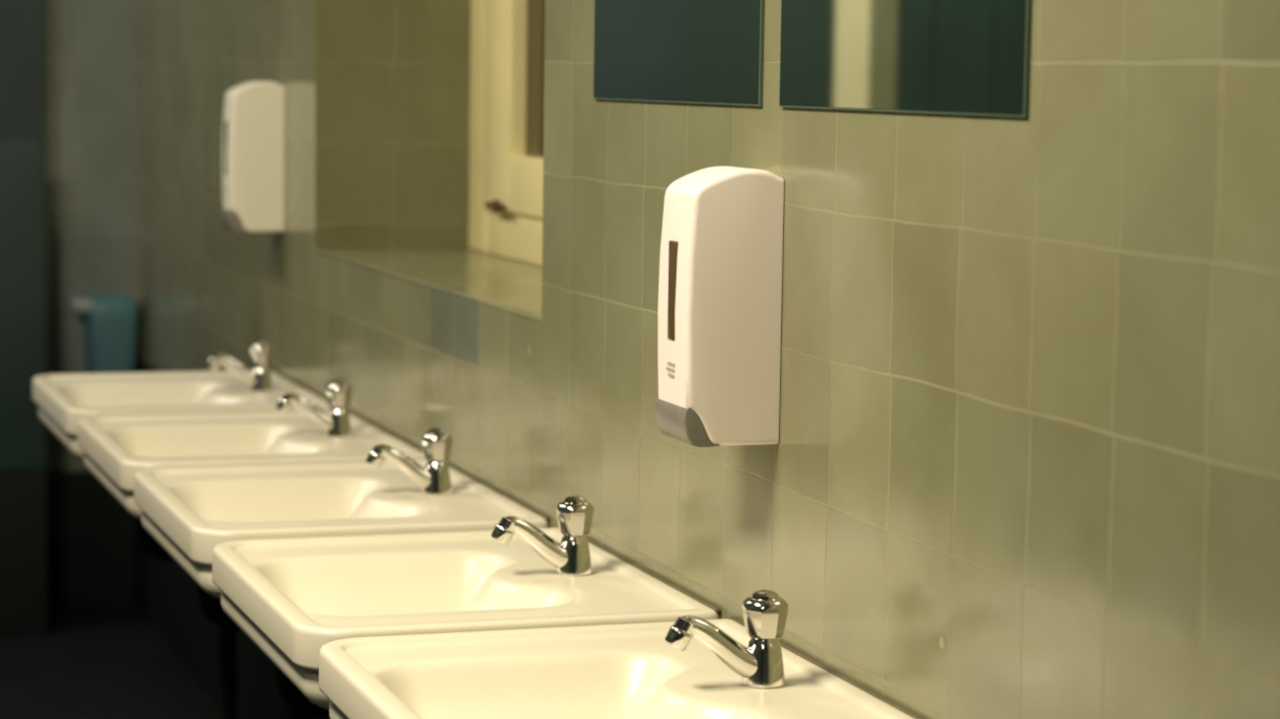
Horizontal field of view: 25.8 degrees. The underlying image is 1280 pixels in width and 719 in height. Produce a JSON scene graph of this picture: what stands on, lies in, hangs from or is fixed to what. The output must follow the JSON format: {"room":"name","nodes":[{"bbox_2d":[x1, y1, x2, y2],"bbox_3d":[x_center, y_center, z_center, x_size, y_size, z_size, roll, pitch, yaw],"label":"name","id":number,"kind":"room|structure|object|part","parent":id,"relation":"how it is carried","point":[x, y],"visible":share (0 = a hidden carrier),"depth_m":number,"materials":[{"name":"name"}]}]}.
{"room":"public restroom","nodes":[
{"label":"public restroom","id":0,"kind":"room"},
{"bbox_2d":[42,0,135,471],"bbox_3d":[-2.473,-0.830,7.006,3.220,3.000,0.150,-1,6,-19],"label":"wall","id":1,"kind":"structure","parent":0,"point":[89,45],"depth_m":7.31,"materials":[{"name":"grey tile"}]},
{"bbox_2d":[0,0,43,139],"bbox_3d":[-2.164,-0.777,7.031,1.300,2.900,0.050,-1,6,-19],"label":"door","id":2,"kind":"structure","parent":1,"relation":"in","point":[21,21],"depth_m":7.20,"materials":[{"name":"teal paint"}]},
{"bbox_2d":[47,470,134,609],"bbox_3d":[-1.955,0.484,7.218,1.289,0.360,0.045,-1,6,-19],"label":"baseboard","id":3,"kind":"structure","parent":1,"relation":"attached to","point":[91,534],"depth_m":7.36,"materials":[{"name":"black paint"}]},
{"bbox_2d":[70,293,139,373],"bbox_3d":[-1.396,-0.052,7.293,0.167,0.228,0.150,-1,6,-19],"label":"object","id":4,"kind":"object","parent":1,"relation":"attached to","point":[110,321],"visible":0.77,"depth_m":7.23,"materials":[{"name":"teal plastic"}]},
{"bbox_3d":[-1.445,-0.140,7.251,0.050,0.030,0.090,-1,6,-19],"label":"lid handle","id":5,"kind":"part","parent":4,"relation":"part of","materials":[{"name":"plastic"}]},
{"bbox_3d":[-1.379,-0.137,7.290,0.134,0.058,0.150,-1,6,-19],"label":"bin lid","id":6,"kind":"part","parent":4,"relation":"part of","materials":[{"name":"teal plastic"}]},
{"bbox_2d":[0,604,218,718],"bbox_3d":[-1.242,1.176,2.783,2.800,0.100,9.000,-1,6,-19],"label":"floor","id":7,"kind":"structure","parent":0,"point":[103,662],"depth_m":6.58,"materials":[{"name":"black tile"}]},
{"bbox_2d":[0,138,48,637],"bbox_3d":[-1.943,0.082,6.821,0.975,1.240,0.040,-1,6,-19],"label":"wall","id":8,"kind":"structure","parent":7,"relation":"on","point":[24,551],"depth_m":6.94,"materials":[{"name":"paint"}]},
{"bbox_3d":[-1.940,-0.127,6.800,0.975,0.820,0.040,-1,6,-19],"label":"panel","id":9,"kind":"part","parent":8,"relation":"part of","materials":[{"name":"teal paint"}]},
{"bbox_2d":[32,340,330,718],"bbox_3d":[-0.876,0.419,5.299,0.480,0.909,0.610,-1,6,-19],"label":"washbasin","id":10,"kind":"object","parent":7,"relation":"on","point":[62,400],"visible":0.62,"depth_m":5.33,"materials":[{"name":"ceramic"}]},
{"bbox_2d":[32,370,330,460],"bbox_3d":[-0.872,0.120,5.268,0.480,0.130,0.610,-1,6,-19],"label":"basin","id":11,"kind":"object","parent":10,"relation":"in","point":[62,400],"depth_m":5.36,"materials":[{"name":"ceramic"}]},
{"bbox_2d":[205,340,272,391],"bbox_3d":[-0.758,0.012,5.295,0.128,0.095,0.045,-1,6,-19],"label":"faucet","id":12,"kind":"object","parent":10,"relation":"on","point":[259,379],"depth_m":5.29,"materials":[{"name":"silver metal"}]},
{"bbox_2d":[76,379,426,718],"bbox_3d":[-0.660,0.487,4.658,0.480,0.909,0.610,-1,6,-19],"label":"washbasin","id":13,"kind":"object","parent":7,"relation":"on","point":[115,448],"visible":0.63,"depth_m":4.65,"materials":[{"name":"ceramic"}]},
{"bbox_2d":[76,409,426,519],"bbox_3d":[-0.656,0.188,4.627,0.480,0.130,0.610,-1,6,-19],"label":"basin","id":14,"kind":"object","parent":13,"relation":"in","point":[115,448],"depth_m":4.71,"materials":[{"name":"ceramic"}]},
{"bbox_2d":[275,379,352,437],"bbox_3d":[-0.542,0.081,4.654,0.128,0.095,0.045,-1,6,-19],"label":"faucet","id":15,"kind":"object","parent":13,"relation":"on","point":[336,423],"depth_m":4.65,"materials":[{"name":"silver metal"}]},
{"bbox_2d":[133,427,549,717],"bbox_3d":[-0.451,0.554,4.036,0.480,0.909,0.610,-1,6,-19],"label":"washbasin","id":16,"kind":"object","parent":7,"relation":"on","point":[189,511],"visible":0.66,"depth_m":4.03,"materials":[{"name":"ceramic"}]},
{"bbox_2d":[133,459,548,598],"bbox_3d":[-0.446,0.255,4.006,0.480,0.130,0.610,-1,6,-19],"label":"basin","id":17,"kind":"object","parent":16,"relation":"in","point":[189,511],"depth_m":4.04,"materials":[{"name":"ceramic"}]},
{"bbox_2d":[365,427,452,495],"bbox_3d":[-0.333,0.147,4.033,0.128,0.095,0.045,-1,6,-19],"label":"faucet","id":18,"kind":"object","parent":16,"relation":"on","point":[434,479],"depth_m":4.03,"materials":[{"name":"silver metal"}]},
{"bbox_2d":[212,495,719,709],"bbox_3d":[-0.237,0.621,3.402,0.480,0.909,0.610,-1,6,-19],"label":"washbasin","id":19,"kind":"object","parent":7,"relation":"on","point":[291,597],"visible":0.74,"depth_m":3.40,"materials":[{"name":"ceramic"}]},
{"bbox_2d":[491,495,593,575],"bbox_3d":[-0.119,0.214,3.398,0.128,0.095,0.045,-1,6,-19],"label":"faucet","id":20,"kind":"object","parent":19,"relation":"on","point":[571,556],"depth_m":3.39,"materials":[{"name":"silver metal"}]},
{"bbox_2d":[319,589,924,718],"bbox_3d":[-0.032,0.686,2.795,0.480,0.909,0.610,-1,6,-19],"label":"washbasin","id":21,"kind":"object","parent":7,"relation":"on","point":[688,667],"visible":1,"depth_m":2.89,"materials":[{"name":"ceramic"}]},
{"bbox_2d":[664,589,788,688],"bbox_3d":[0.086,0.279,2.791,0.128,0.095,0.045,-1,6,-19],"label":"faucet","id":22,"kind":"object","parent":21,"relation":"on","point":[759,665],"depth_m":2.79,"materials":[{"name":"silver metal"}]},
{"bbox_2d":[134,0,1279,718],"bbox_3d":[0.308,-0.395,3.137,0.420,3.000,9.000,-1,6,-19],"label":"wall","id":23,"kind":"structure","parent":0,"point":[1024,463],"depth_m":2.75,"materials":[{"name":"green tile"}]},
{"bbox_2d":[134,357,329,718],"bbox_3d":[0.086,0.773,3.187,0.010,0.660,9.000,-1,6,-19],"label":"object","id":24,"kind":"structure","parent":23,"relation":"attached to","point":[166,596],"depth_m":6.52,"materials":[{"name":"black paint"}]},
{"bbox_2d":[221,80,284,232],"bbox_3d":[-0.761,-0.400,5.497,0.108,0.294,0.100,-1,6,-19],"label":"soap dispenser","id":25,"kind":"object","parent":23,"relation":"attached to","point":[253,126],"visible":1,"depth_m":5.45,"materials":[{"name":"beige plastic"}]},
{"bbox_3d":[-0.794,-0.276,5.499,0.042,0.046,0.098,-1,6,-19],"label":"push lever","id":26,"kind":"part","parent":25,"relation":"part of","materials":[{"name":"grey plastic"}]},
{"bbox_2d":[314,249,541,321],"bbox_3d":[-0.367,-0.129,4.517,0.012,0.006,1.486,-1,6,-19],"label":"trim","id":27,"kind":"structure","parent":23,"relation":"attached to","point":[479,299],"depth_m":4.35,"materials":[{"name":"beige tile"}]},
{"bbox_2d":[468,0,545,265],"bbox_3d":[-0.035,-0.764,4.561,0.152,1.263,1.486,-1,6,-19],"label":"window","id":28,"kind":"structure","parent":23,"relation":"in","point":[507,52],"depth_m":5.01,"materials":[{"name":"beige paint"}]},
{"bbox_3d":[-0.169,-0.798,4.864,0.052,1.101,0.553,-1,6,-19],"label":"sash","id":29,"kind":"part","parent":28,"relation":"part of","materials":[{"name":"beige paint"}]},
{"bbox_3d":[-0.162,-0.797,4.866,0.006,0.963,0.453,-1,6,-19],"label":"glass","id":30,"kind":"part","parent":28,"relation":"part of","materials":[{"name":"glass"}]},
{"bbox_2d":[593,0,765,106],"bbox_3d":[0.041,-0.611,3.253,0.005,0.620,0.591,-1,6,-19],"label":"wall mirror","id":31,"kind":"object","parent":23,"relation":"attached to","point":[688,51],"visible":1,"depth_m":3.24,"materials":[{"name":"clear glass"}]},
{"bbox_2d":[654,166,783,447],"bbox_3d":[0.084,-0.059,2.994,0.108,0.294,0.100,-1,6,-19],"label":"soap dispenser","id":32,"kind":"object","parent":23,"relation":"attached to","point":[720,298],"visible":1,"depth_m":2.95,"materials":[{"name":"white plastic"}]},
{"bbox_3d":[0.051,0.065,2.996,0.042,0.046,0.098,-1,6,-19],"label":"push lever","id":33,"kind":"part","parent":32,"relation":"part of","materials":[{"name":"grey plastic"}]},
{"bbox_2d":[778,0,1031,117],"bbox_3d":[0.245,-0.546,2.647,0.005,0.620,0.579,-1,6,-19],"label":"wall mirror","id":34,"kind":"object","parent":23,"relation":"attached to","point":[968,57],"visible":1,"depth_m":2.63,"materials":[{"name":"clear glass"}]}
]}

